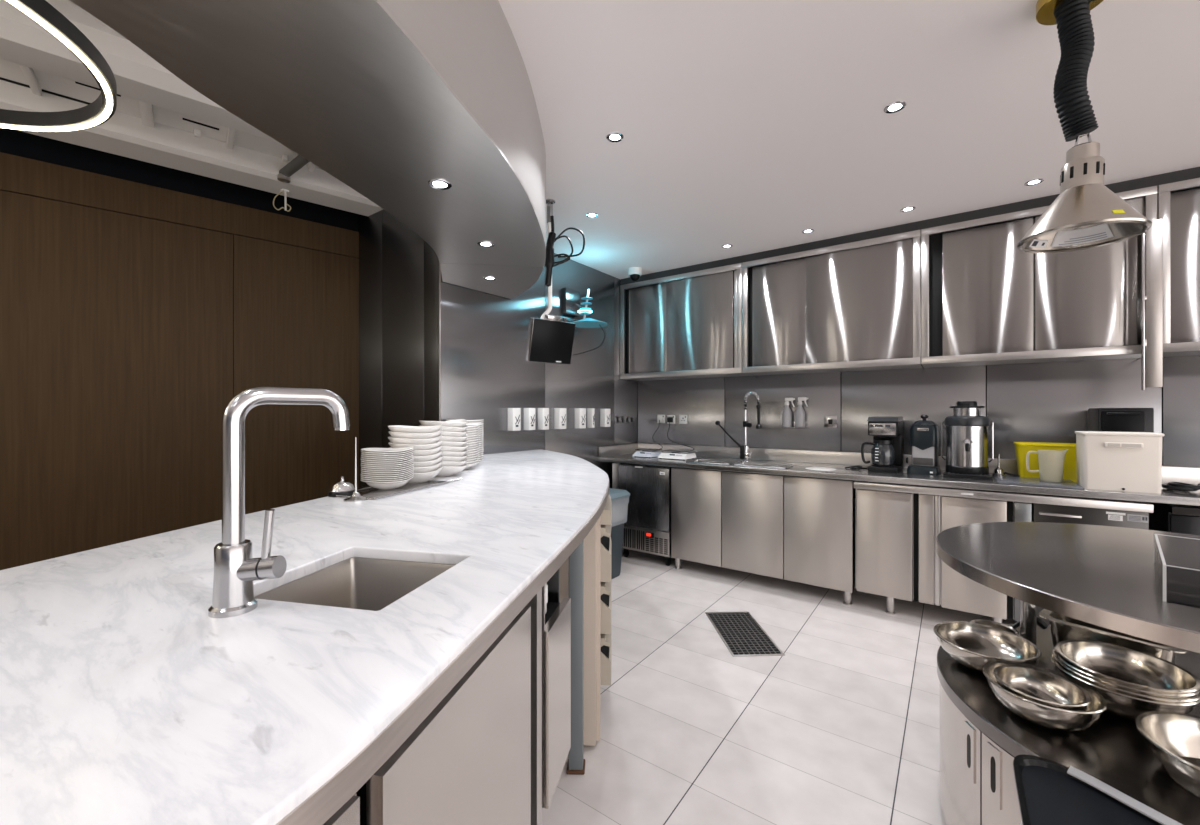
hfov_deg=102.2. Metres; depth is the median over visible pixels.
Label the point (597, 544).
base cabinet
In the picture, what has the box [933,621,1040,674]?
mixing bowl
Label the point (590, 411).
wall dispenser
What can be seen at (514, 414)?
wall dispenser
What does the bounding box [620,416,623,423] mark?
wall switch
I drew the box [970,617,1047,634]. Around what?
saucepan
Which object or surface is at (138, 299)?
wall
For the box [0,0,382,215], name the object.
ceiling
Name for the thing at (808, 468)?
plate
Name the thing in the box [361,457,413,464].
plate
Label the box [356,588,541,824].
base cabinet
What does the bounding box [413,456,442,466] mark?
bowl
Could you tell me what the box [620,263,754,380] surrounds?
upper cabinet
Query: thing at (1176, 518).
fridge
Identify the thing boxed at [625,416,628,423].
wall switch
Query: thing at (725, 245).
recessed light
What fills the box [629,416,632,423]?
wall switch
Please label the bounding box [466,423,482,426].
plate
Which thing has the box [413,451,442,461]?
bowl
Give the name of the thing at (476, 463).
plate
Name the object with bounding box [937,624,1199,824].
countertop
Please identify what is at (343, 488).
bell
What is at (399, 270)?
wall pier
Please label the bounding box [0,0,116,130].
pendant
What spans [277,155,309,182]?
ceiling pipe
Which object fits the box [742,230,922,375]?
upper cabinet
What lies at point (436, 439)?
bowl
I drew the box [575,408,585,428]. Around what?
wall dispenser
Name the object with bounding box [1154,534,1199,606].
metal container
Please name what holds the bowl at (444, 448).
on the bowl at (444, 453)
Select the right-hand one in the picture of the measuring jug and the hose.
the hose
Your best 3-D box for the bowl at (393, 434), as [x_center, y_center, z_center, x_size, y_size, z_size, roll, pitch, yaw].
[-0.790,0.106,2.082,0.207,0.061,0.207,0,0,6]
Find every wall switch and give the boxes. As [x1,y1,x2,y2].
[615,416,618,423]
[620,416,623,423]
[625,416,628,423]
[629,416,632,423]
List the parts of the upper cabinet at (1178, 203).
panel, sliding door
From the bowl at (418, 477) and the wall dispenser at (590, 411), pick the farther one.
the wall dispenser at (590, 411)
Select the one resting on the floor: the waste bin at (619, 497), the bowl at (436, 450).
the waste bin at (619, 497)
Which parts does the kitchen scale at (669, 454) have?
weighing plate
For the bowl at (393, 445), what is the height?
0.061 m
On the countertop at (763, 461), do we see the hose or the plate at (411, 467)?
the hose
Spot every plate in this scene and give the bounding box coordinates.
[360,456,412,462]
[360,461,412,468]
[360,470,413,477]
[361,447,413,452]
[361,448,413,454]
[361,450,413,456]
[361,452,413,458]
[361,454,413,460]
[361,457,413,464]
[361,459,413,466]
[361,463,413,469]
[361,465,413,471]
[361,467,413,473]
[361,468,413,475]
[361,472,413,479]
[361,474,413,481]
[361,476,413,483]
[446,419,483,421]
[464,461,478,469]
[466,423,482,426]
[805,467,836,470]
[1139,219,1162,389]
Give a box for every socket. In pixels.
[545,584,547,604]
[657,415,664,422]
[667,415,674,423]
[679,415,686,423]
[824,416,836,427]
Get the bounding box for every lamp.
[562,288,607,354]
[1017,0,1151,252]
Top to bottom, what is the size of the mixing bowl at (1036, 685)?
0.083 m
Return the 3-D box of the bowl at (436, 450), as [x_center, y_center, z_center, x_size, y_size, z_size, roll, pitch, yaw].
[-0.791,0.176,2.081,0.207,0.061,0.207,0,0,8]
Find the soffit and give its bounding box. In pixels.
[70,0,545,298]
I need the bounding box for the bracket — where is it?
[273,188,290,211]
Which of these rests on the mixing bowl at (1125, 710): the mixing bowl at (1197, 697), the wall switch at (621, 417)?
the mixing bowl at (1197, 697)
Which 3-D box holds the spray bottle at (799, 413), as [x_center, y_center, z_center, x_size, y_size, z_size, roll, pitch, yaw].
[1.721,-0.003,4.147,0.082,0.255,0.101,0,0,-23]
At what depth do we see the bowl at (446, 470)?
2.25 m
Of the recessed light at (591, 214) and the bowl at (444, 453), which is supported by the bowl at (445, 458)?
the bowl at (444, 453)
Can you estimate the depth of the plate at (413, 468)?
1.81 m
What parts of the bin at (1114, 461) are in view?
lid, handle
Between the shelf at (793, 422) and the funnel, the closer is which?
the funnel
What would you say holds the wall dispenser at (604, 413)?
attached to the wall at (485, 371)
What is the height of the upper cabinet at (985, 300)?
0.947 m
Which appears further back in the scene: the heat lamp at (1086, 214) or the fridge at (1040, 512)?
the fridge at (1040, 512)
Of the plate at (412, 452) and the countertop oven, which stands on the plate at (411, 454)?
the plate at (412, 452)
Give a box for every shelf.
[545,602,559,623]
[781,421,806,427]
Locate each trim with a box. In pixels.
[439,262,440,420]
[621,167,1199,284]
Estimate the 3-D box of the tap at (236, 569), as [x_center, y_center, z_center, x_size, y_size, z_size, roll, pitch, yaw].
[-0.500,0.129,0.782,0.096,0.341,0.203,0,0,36]
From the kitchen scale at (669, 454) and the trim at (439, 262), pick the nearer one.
the trim at (439, 262)
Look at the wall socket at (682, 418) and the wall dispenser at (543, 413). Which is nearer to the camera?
the wall dispenser at (543, 413)
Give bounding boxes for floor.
[542,548,1017,824]
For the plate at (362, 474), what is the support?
on the plate at (412, 472)
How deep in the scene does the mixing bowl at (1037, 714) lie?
1.27 m
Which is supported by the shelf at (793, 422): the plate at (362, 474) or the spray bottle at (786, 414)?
the spray bottle at (786, 414)
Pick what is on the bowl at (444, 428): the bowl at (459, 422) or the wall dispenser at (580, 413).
the bowl at (459, 422)
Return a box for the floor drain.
[705,612,784,656]
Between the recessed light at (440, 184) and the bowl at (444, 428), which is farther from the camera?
the bowl at (444, 428)
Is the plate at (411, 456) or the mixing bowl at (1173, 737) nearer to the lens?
the mixing bowl at (1173, 737)
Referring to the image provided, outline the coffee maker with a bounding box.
[861,416,903,472]
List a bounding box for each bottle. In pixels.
[782,398,794,426]
[795,397,807,426]
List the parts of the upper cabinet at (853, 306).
sliding door, panel, sliding door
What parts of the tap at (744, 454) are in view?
lever, spray handle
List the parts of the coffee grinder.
knob, hopper lid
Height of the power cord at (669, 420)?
0.319 m
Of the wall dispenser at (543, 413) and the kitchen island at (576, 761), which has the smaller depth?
the kitchen island at (576, 761)
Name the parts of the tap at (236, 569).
lever, spout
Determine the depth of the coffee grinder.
3.35 m
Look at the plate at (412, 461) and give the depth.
1.81 m
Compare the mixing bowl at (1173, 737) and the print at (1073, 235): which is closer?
the mixing bowl at (1173, 737)
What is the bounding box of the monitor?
[525,199,575,363]
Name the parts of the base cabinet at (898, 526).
door, leg, post, post, door, leg, post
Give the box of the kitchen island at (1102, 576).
[936,522,1199,824]
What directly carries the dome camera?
attached to the ceiling at (750, 126)
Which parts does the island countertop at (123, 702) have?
edge trim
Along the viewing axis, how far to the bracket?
3.26 m
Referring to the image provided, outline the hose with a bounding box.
[1162,482,1199,490]
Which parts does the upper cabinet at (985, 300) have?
sliding door, panel, sliding door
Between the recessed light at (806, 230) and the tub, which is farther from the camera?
the recessed light at (806, 230)
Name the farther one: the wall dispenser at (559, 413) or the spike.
the wall dispenser at (559, 413)
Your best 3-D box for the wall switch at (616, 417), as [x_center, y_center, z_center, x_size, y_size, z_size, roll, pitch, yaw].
[0.173,0.075,4.837,0.020,0.080,0.060,0,0,36]
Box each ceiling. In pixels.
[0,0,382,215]
[498,0,1199,278]
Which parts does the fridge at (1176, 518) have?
door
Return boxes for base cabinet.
[323,793,359,824]
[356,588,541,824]
[542,568,570,808]
[560,495,611,745]
[671,467,855,604]
[854,481,1153,623]
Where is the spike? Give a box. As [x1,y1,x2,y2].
[343,437,367,501]
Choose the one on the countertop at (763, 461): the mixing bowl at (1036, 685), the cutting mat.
the cutting mat
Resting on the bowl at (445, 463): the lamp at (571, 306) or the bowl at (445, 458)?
the bowl at (445, 458)
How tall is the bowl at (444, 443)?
0.061 m
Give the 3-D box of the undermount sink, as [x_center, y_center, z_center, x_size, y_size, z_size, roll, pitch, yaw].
[-0.445,0.415,0.908,0.328,0.180,0.332,0,0,13]
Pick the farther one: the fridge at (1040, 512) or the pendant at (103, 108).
the fridge at (1040, 512)
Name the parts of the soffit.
soffit panel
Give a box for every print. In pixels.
[1059,236,1106,244]
[1064,234,1106,241]
[1070,232,1105,239]
[1114,516,1146,520]
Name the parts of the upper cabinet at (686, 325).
sliding door, panel, sliding door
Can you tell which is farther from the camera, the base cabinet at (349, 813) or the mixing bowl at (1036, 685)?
the mixing bowl at (1036, 685)
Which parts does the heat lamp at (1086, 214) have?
lamp shade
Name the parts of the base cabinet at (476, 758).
frame post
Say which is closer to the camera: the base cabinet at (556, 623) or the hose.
the base cabinet at (556, 623)
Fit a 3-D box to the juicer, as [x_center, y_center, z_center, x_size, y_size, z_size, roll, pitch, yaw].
[2.441,0.175,3.220,0.280,0.500,0.289,0,0,36]
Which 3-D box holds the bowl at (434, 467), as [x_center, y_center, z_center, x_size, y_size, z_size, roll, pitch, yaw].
[-0.792,0.245,2.081,0.207,0.061,0.207,0,0,9]
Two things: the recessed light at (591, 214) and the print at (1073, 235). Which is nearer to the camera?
the print at (1073, 235)
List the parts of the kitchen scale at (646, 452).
weighing plate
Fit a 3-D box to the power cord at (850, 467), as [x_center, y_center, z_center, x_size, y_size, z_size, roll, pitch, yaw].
[1.948,0.412,3.626,0.192,0.028,0.078,0,0,1]
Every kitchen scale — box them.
[633,448,662,457]
[658,450,696,459]
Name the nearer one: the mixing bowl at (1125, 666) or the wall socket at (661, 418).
the mixing bowl at (1125, 666)
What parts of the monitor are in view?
ceiling plate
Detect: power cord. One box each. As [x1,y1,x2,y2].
[667,420,693,450]
[845,466,866,468]
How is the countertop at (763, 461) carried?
on the base cabinet at (800, 529)
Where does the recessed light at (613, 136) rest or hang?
in the ceiling at (750, 126)
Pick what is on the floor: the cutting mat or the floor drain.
the floor drain
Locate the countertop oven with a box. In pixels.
[1088,408,1153,432]
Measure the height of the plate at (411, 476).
0.020 m
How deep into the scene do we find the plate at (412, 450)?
1.81 m
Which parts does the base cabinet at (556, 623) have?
panel, panel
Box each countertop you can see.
[0,449,608,824]
[599,443,1199,505]
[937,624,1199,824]
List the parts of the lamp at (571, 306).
stem, cord, lamp shade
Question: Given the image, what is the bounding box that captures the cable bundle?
[545,216,584,286]
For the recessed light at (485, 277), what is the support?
in the soffit
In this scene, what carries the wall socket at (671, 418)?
attached to the backsplash
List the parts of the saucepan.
handle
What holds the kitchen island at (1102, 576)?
on the floor
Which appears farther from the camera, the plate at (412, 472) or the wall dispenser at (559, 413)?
the wall dispenser at (559, 413)
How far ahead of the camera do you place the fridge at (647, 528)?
4.32 m
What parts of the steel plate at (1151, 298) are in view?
edge rail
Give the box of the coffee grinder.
[906,414,940,474]
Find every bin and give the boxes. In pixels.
[609,488,629,578]
[1075,431,1163,493]
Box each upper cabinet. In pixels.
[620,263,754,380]
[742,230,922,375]
[921,186,1156,367]
[1157,178,1199,356]
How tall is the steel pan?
0.152 m
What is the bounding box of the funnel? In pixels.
[992,454,1019,476]
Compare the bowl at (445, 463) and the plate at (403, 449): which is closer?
the plate at (403, 449)
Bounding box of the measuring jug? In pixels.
[1026,449,1067,482]
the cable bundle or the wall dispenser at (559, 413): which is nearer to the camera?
the cable bundle
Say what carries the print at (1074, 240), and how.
on the heat lamp at (1086, 214)
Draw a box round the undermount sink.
[254,557,454,610]
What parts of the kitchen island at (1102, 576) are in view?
door, handle plate, handle plate, door, post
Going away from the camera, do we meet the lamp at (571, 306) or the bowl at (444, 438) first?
the bowl at (444, 438)
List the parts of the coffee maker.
jug handle, control panel, jug lid, lid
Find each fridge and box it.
[612,463,672,565]
[1031,494,1148,624]
[1148,502,1199,535]
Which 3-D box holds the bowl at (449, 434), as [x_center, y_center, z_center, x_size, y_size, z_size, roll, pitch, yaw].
[-0.751,0.109,2.319,0.218,0.061,0.218,0,0,-26]
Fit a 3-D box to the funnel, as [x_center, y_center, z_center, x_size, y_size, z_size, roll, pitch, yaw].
[2.658,0.350,3.171,0.136,0.150,0.071,0,0,36]
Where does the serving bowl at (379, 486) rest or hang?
on the steel tray at (371, 493)
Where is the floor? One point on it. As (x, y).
(842, 727)
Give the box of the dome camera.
[628,267,641,280]
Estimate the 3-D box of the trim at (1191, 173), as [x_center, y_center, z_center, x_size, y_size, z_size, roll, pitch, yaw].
[2.700,-1.319,3.295,5.920,0.061,0.335,0,0,36]
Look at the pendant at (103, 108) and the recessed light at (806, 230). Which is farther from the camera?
the recessed light at (806, 230)
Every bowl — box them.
[367,479,409,489]
[388,425,441,432]
[388,430,442,438]
[388,435,442,444]
[388,440,442,449]
[390,446,442,455]
[407,466,442,482]
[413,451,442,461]
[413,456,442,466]
[413,461,442,472]
[419,419,466,426]
[419,425,467,431]
[436,462,466,475]
[439,434,467,441]
[440,439,467,446]
[440,443,467,451]
[440,448,467,456]
[441,430,466,436]
[441,453,466,461]
[441,458,466,466]
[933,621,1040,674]
[983,661,1107,731]
[993,665,1090,710]
[1050,653,1199,722]
[1052,647,1199,700]
[1053,654,1199,709]
[1055,640,1199,698]
[1135,711,1199,797]
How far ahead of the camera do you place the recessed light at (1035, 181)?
2.83 m
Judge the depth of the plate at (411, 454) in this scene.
1.81 m
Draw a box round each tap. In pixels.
[208,387,349,617]
[715,391,761,461]
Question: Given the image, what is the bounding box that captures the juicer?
[941,401,993,479]
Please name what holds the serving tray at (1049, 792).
on the stand
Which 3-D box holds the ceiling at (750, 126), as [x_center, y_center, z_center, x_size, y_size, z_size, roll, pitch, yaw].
[1.293,-1.380,-0.077,7.820,0.060,7.800,0,0,36]
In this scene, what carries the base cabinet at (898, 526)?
on the floor
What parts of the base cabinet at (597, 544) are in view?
panel, panel, rail, drawer, drawer, drawer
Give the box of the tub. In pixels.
[1014,442,1076,481]
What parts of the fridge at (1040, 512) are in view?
handle, label plate, label plate, label plate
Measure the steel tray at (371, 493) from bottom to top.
0.012 m
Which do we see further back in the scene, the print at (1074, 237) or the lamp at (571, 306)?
the lamp at (571, 306)
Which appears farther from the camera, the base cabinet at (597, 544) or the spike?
the base cabinet at (597, 544)
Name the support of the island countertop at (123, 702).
on the kitchen island at (576, 761)
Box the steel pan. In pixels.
[1039,609,1187,663]
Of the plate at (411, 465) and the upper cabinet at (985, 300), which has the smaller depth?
the plate at (411, 465)
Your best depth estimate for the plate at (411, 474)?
1.81 m
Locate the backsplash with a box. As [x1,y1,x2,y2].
[638,355,1199,497]
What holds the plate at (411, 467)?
on the plate at (413, 468)
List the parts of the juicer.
locking arm, spout, locking arm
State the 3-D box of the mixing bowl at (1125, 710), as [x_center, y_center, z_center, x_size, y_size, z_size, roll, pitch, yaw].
[1.481,0.790,1.377,0.292,0.095,0.292,0,0,36]
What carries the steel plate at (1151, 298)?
attached to the upper cabinet at (985, 300)
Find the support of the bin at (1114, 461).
on the countertop at (763, 461)
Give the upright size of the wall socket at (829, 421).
0.100 m
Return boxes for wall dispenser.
[508,408,520,430]
[524,408,534,429]
[538,408,548,429]
[554,408,565,428]
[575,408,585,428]
[587,408,594,427]
[600,409,609,426]
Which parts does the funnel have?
handle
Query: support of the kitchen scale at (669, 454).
on the countertop at (763, 461)
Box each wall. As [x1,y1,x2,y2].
[0,128,358,569]
[441,253,637,487]
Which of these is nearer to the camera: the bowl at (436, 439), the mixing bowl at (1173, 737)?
the mixing bowl at (1173, 737)
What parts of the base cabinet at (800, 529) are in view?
leg, door, door, door, leg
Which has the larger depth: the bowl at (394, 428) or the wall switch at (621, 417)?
the wall switch at (621, 417)
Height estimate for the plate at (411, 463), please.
0.020 m
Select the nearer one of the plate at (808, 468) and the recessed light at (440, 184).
the recessed light at (440, 184)
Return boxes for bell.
[328,476,354,496]
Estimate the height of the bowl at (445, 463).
0.061 m
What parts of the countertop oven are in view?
glass door, door handle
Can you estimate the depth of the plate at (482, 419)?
2.96 m
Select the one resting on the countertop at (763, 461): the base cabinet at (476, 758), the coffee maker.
the coffee maker
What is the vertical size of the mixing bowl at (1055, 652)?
0.095 m
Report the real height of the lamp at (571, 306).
0.566 m
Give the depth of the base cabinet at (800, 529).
3.70 m
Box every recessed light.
[428,178,451,189]
[477,241,494,246]
[483,276,496,279]
[586,212,597,217]
[606,132,623,141]
[722,244,731,247]
[802,229,813,233]
[884,101,905,112]
[900,206,915,211]
[1024,178,1043,185]
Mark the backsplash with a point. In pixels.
(1048, 402)
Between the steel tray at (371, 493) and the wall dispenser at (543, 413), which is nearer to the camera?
the steel tray at (371, 493)
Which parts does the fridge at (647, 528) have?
post, door, vent panel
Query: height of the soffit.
0.588 m
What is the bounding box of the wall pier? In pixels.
[358,209,438,488]
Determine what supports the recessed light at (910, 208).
in the ceiling at (750, 126)
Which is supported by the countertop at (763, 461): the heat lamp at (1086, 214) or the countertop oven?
the countertop oven
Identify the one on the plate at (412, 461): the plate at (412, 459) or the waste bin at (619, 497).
the plate at (412, 459)
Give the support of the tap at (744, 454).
on the countertop at (763, 461)
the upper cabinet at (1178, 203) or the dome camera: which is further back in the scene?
the dome camera
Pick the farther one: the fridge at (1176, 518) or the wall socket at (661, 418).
the wall socket at (661, 418)
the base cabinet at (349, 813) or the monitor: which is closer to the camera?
the base cabinet at (349, 813)
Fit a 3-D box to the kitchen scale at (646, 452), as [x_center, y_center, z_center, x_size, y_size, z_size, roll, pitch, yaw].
[0.457,0.390,4.658,0.208,0.070,0.235,0,0,36]
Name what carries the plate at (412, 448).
on the plate at (412, 450)
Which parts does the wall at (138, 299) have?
wood panel, wood panel, wood panel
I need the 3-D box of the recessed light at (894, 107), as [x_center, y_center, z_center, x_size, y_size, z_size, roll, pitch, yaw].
[1.304,-1.348,2.139,0.086,0.004,0.086,0,0,36]
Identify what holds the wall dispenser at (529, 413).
attached to the wall at (485, 371)
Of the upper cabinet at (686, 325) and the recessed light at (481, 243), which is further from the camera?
the upper cabinet at (686, 325)
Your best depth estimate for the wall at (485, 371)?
3.89 m
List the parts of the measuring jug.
handle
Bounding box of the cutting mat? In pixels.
[993,475,1084,489]
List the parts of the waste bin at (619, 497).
lid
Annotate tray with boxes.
[336,478,461,499]
[1013,754,1182,824]

